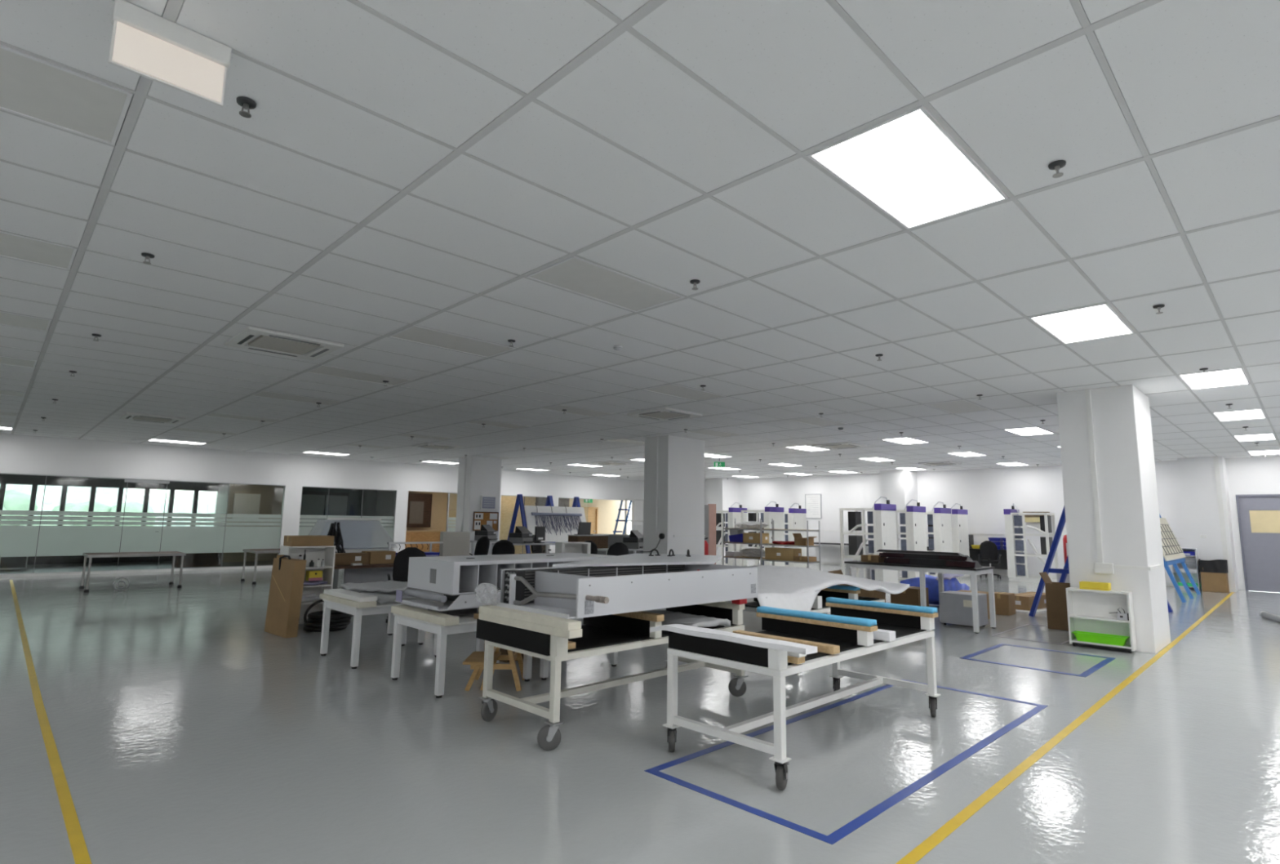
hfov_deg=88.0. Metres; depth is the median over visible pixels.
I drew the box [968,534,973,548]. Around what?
base cabinet
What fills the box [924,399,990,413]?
ceiling panel
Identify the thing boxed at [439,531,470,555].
box
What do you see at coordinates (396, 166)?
ceiling
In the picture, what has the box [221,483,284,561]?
wall partition
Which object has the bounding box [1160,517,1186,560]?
board
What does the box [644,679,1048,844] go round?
tape
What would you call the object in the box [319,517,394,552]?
machine
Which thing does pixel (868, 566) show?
table
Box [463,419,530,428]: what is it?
ceiling panel
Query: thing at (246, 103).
sprinkler
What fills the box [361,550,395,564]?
cardboard box
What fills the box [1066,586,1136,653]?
bookcase
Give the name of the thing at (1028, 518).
shelf
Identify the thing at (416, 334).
ceiling panel
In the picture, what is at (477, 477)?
pillar
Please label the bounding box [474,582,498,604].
plastic bag
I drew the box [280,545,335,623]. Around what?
shelf unit
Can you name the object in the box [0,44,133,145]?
ceiling panel
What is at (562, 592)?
chassis
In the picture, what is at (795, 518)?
rack
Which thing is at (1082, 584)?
box
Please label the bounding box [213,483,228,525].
wall partition
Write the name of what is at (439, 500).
wall partition
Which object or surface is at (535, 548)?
office chair
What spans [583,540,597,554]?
office chair
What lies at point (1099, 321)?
ceiling panel
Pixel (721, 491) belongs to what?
pillar
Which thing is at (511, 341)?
sprinkler
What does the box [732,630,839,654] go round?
wooden plank
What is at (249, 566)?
baseboard
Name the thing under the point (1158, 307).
sprinkler
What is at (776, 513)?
rack
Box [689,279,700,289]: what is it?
sprinkler
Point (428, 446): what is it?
grille
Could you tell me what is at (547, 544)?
desk
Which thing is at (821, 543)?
bench
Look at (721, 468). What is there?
diffuser
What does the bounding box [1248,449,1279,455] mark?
ceiling light
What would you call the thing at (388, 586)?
sheets
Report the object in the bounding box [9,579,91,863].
tape
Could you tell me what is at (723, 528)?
wire shelf
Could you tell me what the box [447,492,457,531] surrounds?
window
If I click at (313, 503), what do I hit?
window
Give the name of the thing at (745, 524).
bag
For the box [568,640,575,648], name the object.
timber offcut
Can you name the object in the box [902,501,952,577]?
rack
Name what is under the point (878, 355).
sprinkler
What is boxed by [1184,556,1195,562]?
bag
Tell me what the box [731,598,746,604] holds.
block
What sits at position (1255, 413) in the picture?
ceiling light
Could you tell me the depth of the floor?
4.40 m
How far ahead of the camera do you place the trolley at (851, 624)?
4.54 m
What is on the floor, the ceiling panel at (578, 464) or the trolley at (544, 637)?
the trolley at (544, 637)
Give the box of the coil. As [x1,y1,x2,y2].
[303,599,353,631]
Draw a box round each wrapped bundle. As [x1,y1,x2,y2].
[641,609,730,626]
[900,573,969,604]
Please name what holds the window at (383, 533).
in the wall at (19, 453)
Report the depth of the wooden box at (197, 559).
19.11 m
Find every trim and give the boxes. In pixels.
[445,492,449,531]
[819,529,867,531]
[968,533,1184,538]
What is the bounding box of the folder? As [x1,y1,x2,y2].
[1177,582,1199,586]
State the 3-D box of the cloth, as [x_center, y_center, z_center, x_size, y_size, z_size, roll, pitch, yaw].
[-4.621,2.115,9.298,0.360,0.054,0.260,8,-11,-44]
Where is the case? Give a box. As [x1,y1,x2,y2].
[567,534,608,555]
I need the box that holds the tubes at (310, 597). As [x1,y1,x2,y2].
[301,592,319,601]
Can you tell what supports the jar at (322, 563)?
on the shelf unit at (327, 553)
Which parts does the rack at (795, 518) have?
door panel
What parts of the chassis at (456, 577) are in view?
panel, panel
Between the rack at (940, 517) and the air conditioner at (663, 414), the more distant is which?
the rack at (940, 517)
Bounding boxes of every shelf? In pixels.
[722,518,773,565]
[760,520,820,570]
[1171,547,1200,590]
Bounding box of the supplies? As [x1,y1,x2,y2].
[1109,607,1128,620]
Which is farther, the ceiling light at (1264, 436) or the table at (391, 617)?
the ceiling light at (1264, 436)
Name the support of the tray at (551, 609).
on the chassis at (562, 592)
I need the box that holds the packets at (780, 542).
[772,540,794,544]
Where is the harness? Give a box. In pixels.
[531,503,582,535]
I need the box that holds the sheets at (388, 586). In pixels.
[340,580,411,592]
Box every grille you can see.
[132,415,171,422]
[248,334,319,355]
[422,444,451,448]
[600,462,619,464]
[642,411,686,418]
[823,444,856,448]
[928,462,952,465]
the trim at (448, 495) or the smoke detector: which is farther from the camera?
the trim at (448, 495)
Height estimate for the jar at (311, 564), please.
0.090 m
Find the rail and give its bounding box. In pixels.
[387,541,443,551]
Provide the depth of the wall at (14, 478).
20.05 m
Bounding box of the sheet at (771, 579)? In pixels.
[749,564,909,598]
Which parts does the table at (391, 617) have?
leg, leg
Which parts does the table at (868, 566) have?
leg, leg, leg, leg, leg, leg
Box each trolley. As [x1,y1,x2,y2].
[475,598,747,750]
[662,596,940,790]
[731,584,884,632]
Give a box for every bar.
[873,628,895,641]
[875,549,963,555]
[879,551,972,560]
[884,556,982,568]
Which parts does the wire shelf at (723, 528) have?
post, post, post, post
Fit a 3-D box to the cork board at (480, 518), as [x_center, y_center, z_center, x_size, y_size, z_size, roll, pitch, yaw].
[-4.553,2.642,19.581,0.840,0.560,0.015,8,-11,-44]
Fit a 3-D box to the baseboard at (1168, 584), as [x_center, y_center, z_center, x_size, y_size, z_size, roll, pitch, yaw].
[9.199,4.594,22.281,0.012,0.090,14.600,8,-11,-44]
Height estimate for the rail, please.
0.325 m
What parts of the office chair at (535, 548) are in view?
backrest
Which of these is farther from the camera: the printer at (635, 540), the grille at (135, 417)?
the printer at (635, 540)
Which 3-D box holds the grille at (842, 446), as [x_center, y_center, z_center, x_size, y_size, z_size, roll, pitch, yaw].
[4.597,0.317,15.262,0.540,0.028,0.540,8,-11,-44]
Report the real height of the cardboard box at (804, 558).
0.102 m
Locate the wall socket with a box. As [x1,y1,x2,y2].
[1200,534,1206,537]
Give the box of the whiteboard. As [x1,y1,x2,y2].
[231,493,260,518]
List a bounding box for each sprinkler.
[69,370,76,376]
[91,333,101,341]
[141,252,155,264]
[236,96,256,117]
[507,339,515,346]
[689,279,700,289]
[875,353,883,360]
[1048,160,1066,177]
[1152,304,1164,314]
[1199,368,1208,374]
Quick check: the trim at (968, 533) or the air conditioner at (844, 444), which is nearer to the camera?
the air conditioner at (844, 444)
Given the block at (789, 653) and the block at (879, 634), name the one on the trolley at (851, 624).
the block at (879, 634)
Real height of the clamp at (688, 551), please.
0.075 m
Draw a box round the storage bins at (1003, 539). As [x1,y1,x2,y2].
[1002,537,1006,549]
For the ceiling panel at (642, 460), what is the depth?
19.80 m
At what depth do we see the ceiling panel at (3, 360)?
8.07 m
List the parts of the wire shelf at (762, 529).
post, post, post, post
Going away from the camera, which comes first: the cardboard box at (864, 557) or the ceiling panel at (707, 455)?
the cardboard box at (864, 557)
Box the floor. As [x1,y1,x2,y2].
[0,559,1279,863]
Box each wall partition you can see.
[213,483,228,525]
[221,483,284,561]
[302,486,377,526]
[375,489,395,523]
[406,490,457,531]
[499,495,535,554]
[568,498,627,533]
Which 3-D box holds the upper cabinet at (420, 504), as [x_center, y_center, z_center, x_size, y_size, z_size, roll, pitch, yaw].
[-8.513,2.904,24.623,1.450,1.250,0.420,8,-11,-44]
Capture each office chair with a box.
[385,546,426,622]
[469,536,489,555]
[492,539,515,554]
[530,534,551,553]
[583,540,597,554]
[606,542,628,555]
[978,540,1001,577]
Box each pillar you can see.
[455,456,502,555]
[643,435,705,555]
[706,477,737,559]
[879,469,918,571]
[1056,384,1170,653]
[1177,456,1238,591]
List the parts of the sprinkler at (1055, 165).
frame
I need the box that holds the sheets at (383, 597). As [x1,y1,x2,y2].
[359,588,443,604]
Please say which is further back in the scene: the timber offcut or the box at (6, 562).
the box at (6, 562)
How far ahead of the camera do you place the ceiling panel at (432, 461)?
21.67 m
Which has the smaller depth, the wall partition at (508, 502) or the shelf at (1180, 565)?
the shelf at (1180, 565)
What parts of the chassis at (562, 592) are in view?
coil plate, panel, panel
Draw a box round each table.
[79,551,186,592]
[240,548,279,584]
[320,598,437,668]
[386,613,425,644]
[391,607,532,697]
[494,617,617,679]
[844,560,995,633]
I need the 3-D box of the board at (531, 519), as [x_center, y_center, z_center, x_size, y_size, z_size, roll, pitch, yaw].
[-2.482,2.781,20.035,2.250,1.055,0.367,8,-11,-44]
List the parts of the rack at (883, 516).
shelf rail, shelf rail, post, door panel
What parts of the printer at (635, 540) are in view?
raised lid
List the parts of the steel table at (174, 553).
leg, leg, edge trim, leg, leg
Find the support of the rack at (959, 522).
on the floor
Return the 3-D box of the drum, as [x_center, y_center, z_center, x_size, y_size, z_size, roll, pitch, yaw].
[8.160,2.619,12.484,0.440,1.360,0.440,8,-11,-44]
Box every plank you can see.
[319,593,377,608]
[324,588,377,601]
[391,604,459,626]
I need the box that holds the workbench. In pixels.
[331,563,393,609]
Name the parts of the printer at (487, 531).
raised lid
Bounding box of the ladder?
[613,499,631,533]
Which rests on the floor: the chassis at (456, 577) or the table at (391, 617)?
the table at (391, 617)
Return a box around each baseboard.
[0,565,272,577]
[750,559,1173,586]
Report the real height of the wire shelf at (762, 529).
1.560 m
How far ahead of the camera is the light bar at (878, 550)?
10.32 m
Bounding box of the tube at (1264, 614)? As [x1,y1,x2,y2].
[1259,610,1279,622]
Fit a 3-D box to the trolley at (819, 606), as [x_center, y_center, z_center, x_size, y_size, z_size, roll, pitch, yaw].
[1.969,2.185,7.746,2.082,0.774,0.972,8,-11,-44]
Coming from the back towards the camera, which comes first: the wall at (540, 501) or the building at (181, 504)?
the building at (181, 504)
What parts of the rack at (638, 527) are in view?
post, rail, rail, post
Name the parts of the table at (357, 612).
leg, leg, leg, leg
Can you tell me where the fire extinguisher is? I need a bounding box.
[704,537,708,555]
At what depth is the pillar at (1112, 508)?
8.49 m
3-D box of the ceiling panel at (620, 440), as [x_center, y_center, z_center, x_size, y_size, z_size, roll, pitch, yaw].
[-0.169,0.221,15.270,1.152,0.023,0.568,8,-11,-44]
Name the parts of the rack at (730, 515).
post, door panel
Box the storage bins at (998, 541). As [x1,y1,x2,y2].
[987,537,1004,549]
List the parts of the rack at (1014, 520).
door panel, post, shelf rail, shelf rail, shelf rail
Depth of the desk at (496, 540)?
17.02 m
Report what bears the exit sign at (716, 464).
hanging from the ceiling
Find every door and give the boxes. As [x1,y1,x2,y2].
[583,506,598,533]
[1235,493,1279,592]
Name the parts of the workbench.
leg, modesty panel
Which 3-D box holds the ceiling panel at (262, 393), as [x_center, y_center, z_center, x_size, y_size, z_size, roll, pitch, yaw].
[-5.299,-0.526,10.273,1.152,0.023,0.568,8,-11,-44]
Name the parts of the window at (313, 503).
door, door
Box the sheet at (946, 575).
[935,573,964,580]
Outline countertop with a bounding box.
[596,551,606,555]
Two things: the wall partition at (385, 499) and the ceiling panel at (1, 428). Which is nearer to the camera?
the ceiling panel at (1, 428)
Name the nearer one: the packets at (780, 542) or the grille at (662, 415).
the grille at (662, 415)
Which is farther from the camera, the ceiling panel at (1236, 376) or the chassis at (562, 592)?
the ceiling panel at (1236, 376)
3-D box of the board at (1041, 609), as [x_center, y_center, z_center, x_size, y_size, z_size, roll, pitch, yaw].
[7.227,3.248,12.232,1.550,0.018,0.600,7,-10,-38]
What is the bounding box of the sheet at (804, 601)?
[756,590,820,611]
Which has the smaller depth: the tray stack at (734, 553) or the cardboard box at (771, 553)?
the cardboard box at (771, 553)
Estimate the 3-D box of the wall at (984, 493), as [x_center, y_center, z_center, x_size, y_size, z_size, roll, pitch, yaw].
[10.737,2.767,21.128,0.200,3.448,27.300,8,-11,-44]
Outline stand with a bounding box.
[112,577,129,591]
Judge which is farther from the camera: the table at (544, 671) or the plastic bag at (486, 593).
the table at (544, 671)
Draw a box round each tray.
[394,598,479,611]
[518,601,576,618]
[1071,630,1129,645]
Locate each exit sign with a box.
[583,498,592,502]
[714,455,724,466]
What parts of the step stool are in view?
leg, leg, leg, rail, leg, rail, cross rail, leg, leg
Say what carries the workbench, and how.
on the floor
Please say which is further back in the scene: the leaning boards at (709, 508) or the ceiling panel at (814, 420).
the leaning boards at (709, 508)
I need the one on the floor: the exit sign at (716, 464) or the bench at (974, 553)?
the bench at (974, 553)
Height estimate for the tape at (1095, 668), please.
0.002 m
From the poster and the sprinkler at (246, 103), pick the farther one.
the poster
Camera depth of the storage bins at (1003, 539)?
19.86 m
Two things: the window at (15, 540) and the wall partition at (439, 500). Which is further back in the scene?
the wall partition at (439, 500)
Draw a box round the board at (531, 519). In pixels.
[524,505,586,542]
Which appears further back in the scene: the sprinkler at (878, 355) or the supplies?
the supplies
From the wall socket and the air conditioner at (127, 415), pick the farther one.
the wall socket
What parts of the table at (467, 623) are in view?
leg, leg, leg, leg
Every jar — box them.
[309,560,314,566]
[320,559,324,566]
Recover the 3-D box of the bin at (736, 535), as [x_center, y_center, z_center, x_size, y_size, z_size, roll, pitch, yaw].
[2.546,2.624,16.887,0.400,0.360,0.470,8,-11,-44]
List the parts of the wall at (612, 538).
rail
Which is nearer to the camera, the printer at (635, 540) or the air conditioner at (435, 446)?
the printer at (635, 540)
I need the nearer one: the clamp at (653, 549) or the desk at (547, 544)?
the clamp at (653, 549)
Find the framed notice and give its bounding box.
[480,495,496,509]
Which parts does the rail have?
rail, post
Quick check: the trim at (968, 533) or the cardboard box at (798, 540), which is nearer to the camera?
the cardboard box at (798, 540)
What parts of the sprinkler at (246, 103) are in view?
frame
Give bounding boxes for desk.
[470,539,500,555]
[491,542,555,554]
[597,547,643,553]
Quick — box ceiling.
[0,0,1279,480]
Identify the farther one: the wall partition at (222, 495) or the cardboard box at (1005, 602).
the wall partition at (222, 495)
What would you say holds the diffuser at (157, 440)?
attached to the ceiling light at (151, 439)
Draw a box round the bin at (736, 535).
[728,527,744,542]
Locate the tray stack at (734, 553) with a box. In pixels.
[725,551,741,556]
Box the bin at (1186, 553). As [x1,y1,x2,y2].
[1182,551,1195,555]
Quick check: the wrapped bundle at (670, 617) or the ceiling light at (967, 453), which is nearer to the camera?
the wrapped bundle at (670, 617)
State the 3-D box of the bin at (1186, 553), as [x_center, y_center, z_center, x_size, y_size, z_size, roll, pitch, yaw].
[13.703,3.047,16.644,0.220,0.100,0.420,8,-11,-44]
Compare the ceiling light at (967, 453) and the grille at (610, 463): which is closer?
the ceiling light at (967, 453)
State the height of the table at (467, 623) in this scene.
0.600 m
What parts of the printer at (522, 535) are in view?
raised lid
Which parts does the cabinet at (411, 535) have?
door, door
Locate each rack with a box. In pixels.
[624,498,644,534]
[715,502,746,566]
[741,501,784,566]
[783,502,807,567]
[840,496,898,582]
[895,499,928,582]
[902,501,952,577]
[925,502,969,577]
[1003,502,1058,582]
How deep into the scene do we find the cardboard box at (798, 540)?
15.19 m
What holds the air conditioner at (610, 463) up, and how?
attached to the ceiling
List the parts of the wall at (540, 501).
door, door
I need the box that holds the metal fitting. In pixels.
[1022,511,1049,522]
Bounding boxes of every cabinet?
[404,529,442,551]
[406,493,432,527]
[939,590,988,626]
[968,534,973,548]
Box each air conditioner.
[119,412,186,423]
[224,325,343,360]
[411,442,461,449]
[591,460,632,465]
[626,407,702,421]
[812,441,866,448]
[918,461,961,466]
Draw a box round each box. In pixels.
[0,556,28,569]
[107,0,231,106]
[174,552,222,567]
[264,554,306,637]
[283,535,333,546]
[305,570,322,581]
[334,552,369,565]
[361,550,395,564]
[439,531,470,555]
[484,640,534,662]
[742,532,768,542]
[764,546,801,560]
[792,533,817,545]
[793,555,816,561]
[827,569,885,602]
[860,554,886,562]
[890,586,928,606]
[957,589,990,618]
[994,591,1016,615]
[1014,591,1046,610]
[1039,571,1070,630]
[1079,581,1111,591]
[1198,559,1229,592]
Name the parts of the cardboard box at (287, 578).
carry handle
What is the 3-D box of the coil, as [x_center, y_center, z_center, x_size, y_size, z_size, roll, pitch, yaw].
[-4.162,2.426,8.895,0.609,0.413,0.590,4,-8,-23]
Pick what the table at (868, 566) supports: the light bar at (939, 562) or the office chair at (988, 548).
the light bar at (939, 562)
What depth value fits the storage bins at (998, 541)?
20.05 m
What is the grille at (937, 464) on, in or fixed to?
attached to the air conditioner at (936, 463)
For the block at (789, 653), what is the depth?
3.90 m
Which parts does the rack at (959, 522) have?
door panel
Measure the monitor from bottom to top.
0.420 m
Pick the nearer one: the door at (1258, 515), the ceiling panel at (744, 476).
the door at (1258, 515)
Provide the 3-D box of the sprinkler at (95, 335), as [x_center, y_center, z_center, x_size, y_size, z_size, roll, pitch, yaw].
[-5.552,-0.962,6.766,0.078,0.062,0.076,8,-11,-44]
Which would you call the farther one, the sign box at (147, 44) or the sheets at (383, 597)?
the sheets at (383, 597)
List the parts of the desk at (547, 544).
leg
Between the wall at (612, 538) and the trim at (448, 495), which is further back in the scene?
the trim at (448, 495)
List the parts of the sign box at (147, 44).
sign panel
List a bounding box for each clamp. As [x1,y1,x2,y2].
[648,548,660,555]
[667,548,675,555]
[685,549,690,556]
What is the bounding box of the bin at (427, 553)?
[424,551,439,556]
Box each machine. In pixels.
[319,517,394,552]
[555,542,591,553]
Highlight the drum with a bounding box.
[1056,534,1070,582]
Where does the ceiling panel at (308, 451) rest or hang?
attached to the ceiling
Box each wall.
[0,432,644,555]
[0,473,219,564]
[535,497,568,552]
[592,533,643,554]
[704,455,1279,590]
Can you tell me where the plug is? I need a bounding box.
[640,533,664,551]
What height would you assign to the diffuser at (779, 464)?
0.016 m
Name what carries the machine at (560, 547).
on the floor
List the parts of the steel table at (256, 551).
leg, leg, edge trim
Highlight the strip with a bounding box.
[649,623,817,654]
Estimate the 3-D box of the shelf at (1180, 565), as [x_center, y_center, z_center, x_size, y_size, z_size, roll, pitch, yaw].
[13.684,3.428,16.621,0.280,1.020,0.500,8,-11,-44]
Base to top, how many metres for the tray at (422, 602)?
0.008 m
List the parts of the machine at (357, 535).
rail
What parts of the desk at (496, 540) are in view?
leg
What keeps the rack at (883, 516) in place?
on the floor
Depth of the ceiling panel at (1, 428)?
14.47 m
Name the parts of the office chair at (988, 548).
backrest, seat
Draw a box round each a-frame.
[507,493,580,553]
[1028,506,1173,616]
[1159,513,1201,602]
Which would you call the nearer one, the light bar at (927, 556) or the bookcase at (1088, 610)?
the bookcase at (1088, 610)
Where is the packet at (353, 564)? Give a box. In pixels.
[351,563,362,565]
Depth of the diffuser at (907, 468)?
21.57 m
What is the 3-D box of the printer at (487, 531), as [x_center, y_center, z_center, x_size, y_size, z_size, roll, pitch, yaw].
[-4.083,2.685,17.677,0.460,0.420,0.480,-1,-8,17]
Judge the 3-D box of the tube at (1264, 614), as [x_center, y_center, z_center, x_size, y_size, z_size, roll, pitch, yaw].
[10.360,3.029,10.612,0.117,0.109,1.833,-3,-8,25]
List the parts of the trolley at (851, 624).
mounting plate, leg, rail, rail, board post, leg, mounting plate, long rail, leg, mounting plate, rail, board post, rail, board post, rail, leg, mounting plate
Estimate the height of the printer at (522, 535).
0.420 m
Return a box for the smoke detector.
[613,345,622,350]
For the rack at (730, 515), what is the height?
2.163 m
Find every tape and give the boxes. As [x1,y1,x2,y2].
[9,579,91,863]
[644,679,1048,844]
[895,591,1234,863]
[960,643,1115,676]
[991,623,1069,644]
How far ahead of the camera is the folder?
16.48 m
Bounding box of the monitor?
[534,526,545,542]
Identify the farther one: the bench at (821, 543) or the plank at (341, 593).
the bench at (821, 543)
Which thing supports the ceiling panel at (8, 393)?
attached to the ceiling
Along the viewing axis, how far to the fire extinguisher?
16.43 m
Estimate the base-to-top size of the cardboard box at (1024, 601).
0.242 m
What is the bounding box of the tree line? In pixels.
[0,489,155,525]
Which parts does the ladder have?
rail, rail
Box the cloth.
[303,580,327,585]
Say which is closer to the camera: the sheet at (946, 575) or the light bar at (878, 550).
the light bar at (878, 550)
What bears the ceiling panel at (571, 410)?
attached to the ceiling
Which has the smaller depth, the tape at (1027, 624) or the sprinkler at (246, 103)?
the sprinkler at (246, 103)
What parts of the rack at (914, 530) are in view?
post, shelf rail, shelf rail, door panel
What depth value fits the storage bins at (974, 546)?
20.45 m
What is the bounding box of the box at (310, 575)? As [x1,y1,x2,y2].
[305,570,322,581]
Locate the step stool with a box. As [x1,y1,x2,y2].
[462,645,524,690]
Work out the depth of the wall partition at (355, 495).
23.25 m
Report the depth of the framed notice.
19.68 m
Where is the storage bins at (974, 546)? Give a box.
[971,544,980,548]
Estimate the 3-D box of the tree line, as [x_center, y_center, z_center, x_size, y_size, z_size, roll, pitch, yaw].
[-83.712,16.851,91.310,26.886,17.528,8.192,8,-11,-44]
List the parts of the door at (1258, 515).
vision panel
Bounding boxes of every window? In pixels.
[0,472,284,574]
[0,482,218,525]
[298,486,395,548]
[299,491,348,526]
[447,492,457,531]
[501,494,542,552]
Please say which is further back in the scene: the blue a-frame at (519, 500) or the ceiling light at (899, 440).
the blue a-frame at (519, 500)
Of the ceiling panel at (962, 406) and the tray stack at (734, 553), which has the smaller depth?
the ceiling panel at (962, 406)
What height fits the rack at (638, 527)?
2.120 m
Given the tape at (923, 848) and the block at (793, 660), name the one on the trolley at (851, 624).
the block at (793, 660)
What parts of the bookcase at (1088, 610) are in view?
panel, panel, shelf, shelf, panel, board, panel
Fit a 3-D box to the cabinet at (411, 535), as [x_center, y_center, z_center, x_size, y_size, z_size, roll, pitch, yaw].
[-8.223,4.106,24.109,1.860,1.040,0.610,8,-11,-44]
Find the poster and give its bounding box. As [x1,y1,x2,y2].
[804,493,822,518]
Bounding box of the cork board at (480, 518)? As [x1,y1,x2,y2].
[472,511,498,530]
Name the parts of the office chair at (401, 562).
backrest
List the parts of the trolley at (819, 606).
rail, board post, rail, board post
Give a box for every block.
[427,608,476,615]
[473,613,479,618]
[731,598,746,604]
[787,651,806,657]
[787,655,804,664]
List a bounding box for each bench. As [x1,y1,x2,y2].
[806,542,868,564]
[926,546,1007,568]
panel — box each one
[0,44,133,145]
[0,231,77,270]
[0,311,51,331]
[0,355,36,368]
[0,389,25,396]
[0,426,13,430]
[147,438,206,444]
[205,412,282,422]
[251,390,342,405]
[304,450,351,455]
[306,364,413,386]
[344,443,394,448]
[387,324,515,357]
[395,432,452,439]
[421,460,458,463]
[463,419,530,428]
[516,467,546,471]
[525,255,684,311]
[538,404,613,417]
[568,463,599,466]
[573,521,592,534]
[591,474,618,476]
[605,438,644,444]
[632,458,644,461]
[642,383,725,400]
[686,428,742,436]
[704,453,733,457]
[711,466,741,470]
[734,475,757,477]
[767,462,803,466]
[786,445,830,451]
[786,472,813,475]
[787,416,848,426]
[827,470,856,473]
[858,457,893,461]
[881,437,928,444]
[894,466,924,470]
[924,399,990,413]
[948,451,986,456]
[995,462,1029,466]
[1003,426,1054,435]
[1028,302,1134,343]
[1177,367,1249,389]
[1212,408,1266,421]
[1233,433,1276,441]
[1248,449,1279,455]
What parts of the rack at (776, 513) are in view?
shelf rail, post, door panel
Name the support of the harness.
attached to the board at (531, 519)
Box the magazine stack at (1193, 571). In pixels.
[1178,568,1196,573]
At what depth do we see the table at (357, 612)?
6.85 m
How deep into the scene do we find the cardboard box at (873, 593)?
9.94 m
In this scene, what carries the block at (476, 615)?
on the table at (467, 623)
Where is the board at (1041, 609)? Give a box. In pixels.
[1015,607,1046,613]
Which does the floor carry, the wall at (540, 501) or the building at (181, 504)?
the wall at (540, 501)
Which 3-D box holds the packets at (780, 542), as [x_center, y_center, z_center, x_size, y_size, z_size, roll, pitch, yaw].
[3.439,2.622,15.628,0.360,0.094,0.500,8,-11,-44]
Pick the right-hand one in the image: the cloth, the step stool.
the step stool
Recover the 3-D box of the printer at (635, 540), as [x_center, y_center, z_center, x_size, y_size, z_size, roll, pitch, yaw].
[-0.095,2.504,15.452,0.460,0.420,0.480,-2,-8,22]
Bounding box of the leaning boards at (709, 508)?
[704,503,715,564]
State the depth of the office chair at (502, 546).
13.64 m
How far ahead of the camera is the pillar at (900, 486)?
22.03 m
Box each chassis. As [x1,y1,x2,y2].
[394,552,615,611]
[491,564,757,618]
[552,553,721,567]
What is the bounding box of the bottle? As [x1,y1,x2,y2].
[315,558,320,566]
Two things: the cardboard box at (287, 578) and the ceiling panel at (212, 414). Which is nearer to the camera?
the cardboard box at (287, 578)
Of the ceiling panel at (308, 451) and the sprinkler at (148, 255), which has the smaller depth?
the sprinkler at (148, 255)
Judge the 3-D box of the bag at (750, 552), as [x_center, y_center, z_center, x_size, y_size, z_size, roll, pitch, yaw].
[2.831,3.015,16.537,0.809,0.220,0.480,-2,-8,22]
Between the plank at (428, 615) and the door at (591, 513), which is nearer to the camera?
the plank at (428, 615)
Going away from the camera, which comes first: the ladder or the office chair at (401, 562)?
the office chair at (401, 562)
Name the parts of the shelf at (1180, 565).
panel, panel, panel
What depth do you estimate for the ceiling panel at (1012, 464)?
19.38 m
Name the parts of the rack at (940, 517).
door panel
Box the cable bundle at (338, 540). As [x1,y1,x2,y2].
[327,521,345,552]
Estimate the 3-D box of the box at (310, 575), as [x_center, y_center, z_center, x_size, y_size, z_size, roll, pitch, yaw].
[-4.572,2.018,9.305,0.180,0.130,0.134,8,-11,-44]
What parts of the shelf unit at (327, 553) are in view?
panel, shelf, panel, panel, shelf, shelf, shelf, panel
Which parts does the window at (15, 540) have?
door rail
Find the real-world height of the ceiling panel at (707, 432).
0.023 m
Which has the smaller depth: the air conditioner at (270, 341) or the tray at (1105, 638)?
the air conditioner at (270, 341)
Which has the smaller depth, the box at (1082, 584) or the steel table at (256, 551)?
the box at (1082, 584)
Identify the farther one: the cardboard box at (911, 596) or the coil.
the cardboard box at (911, 596)
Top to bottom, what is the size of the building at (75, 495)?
21.500 m
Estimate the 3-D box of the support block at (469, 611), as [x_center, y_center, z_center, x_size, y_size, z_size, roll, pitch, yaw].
[-1.800,1.678,6.352,0.300,0.098,0.400,8,-11,-44]
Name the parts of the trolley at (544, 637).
mounting plate, leg, rail, rail, mounting plate, leg, board post, long rail, rail, board post, rail, board post, leg, mounting plate, rail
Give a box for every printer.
[474,524,497,540]
[508,526,533,543]
[622,529,643,548]
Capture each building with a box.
[0,483,128,515]
[85,493,216,525]
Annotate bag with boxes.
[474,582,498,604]
[734,520,768,528]
[739,547,764,557]
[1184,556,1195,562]
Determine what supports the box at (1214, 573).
on the floor
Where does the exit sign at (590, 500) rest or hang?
attached to the wall partition at (608, 509)
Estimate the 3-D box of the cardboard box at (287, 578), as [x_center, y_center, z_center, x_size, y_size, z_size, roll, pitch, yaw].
[-4.560,2.086,8.519,0.700,0.988,0.180,-6,-10,41]
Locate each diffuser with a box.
[0,426,11,429]
[149,439,203,444]
[533,448,571,452]
[592,474,617,475]
[713,466,739,469]
[768,462,799,466]
[830,471,854,473]
[896,467,922,470]
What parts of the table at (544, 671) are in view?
leg, leg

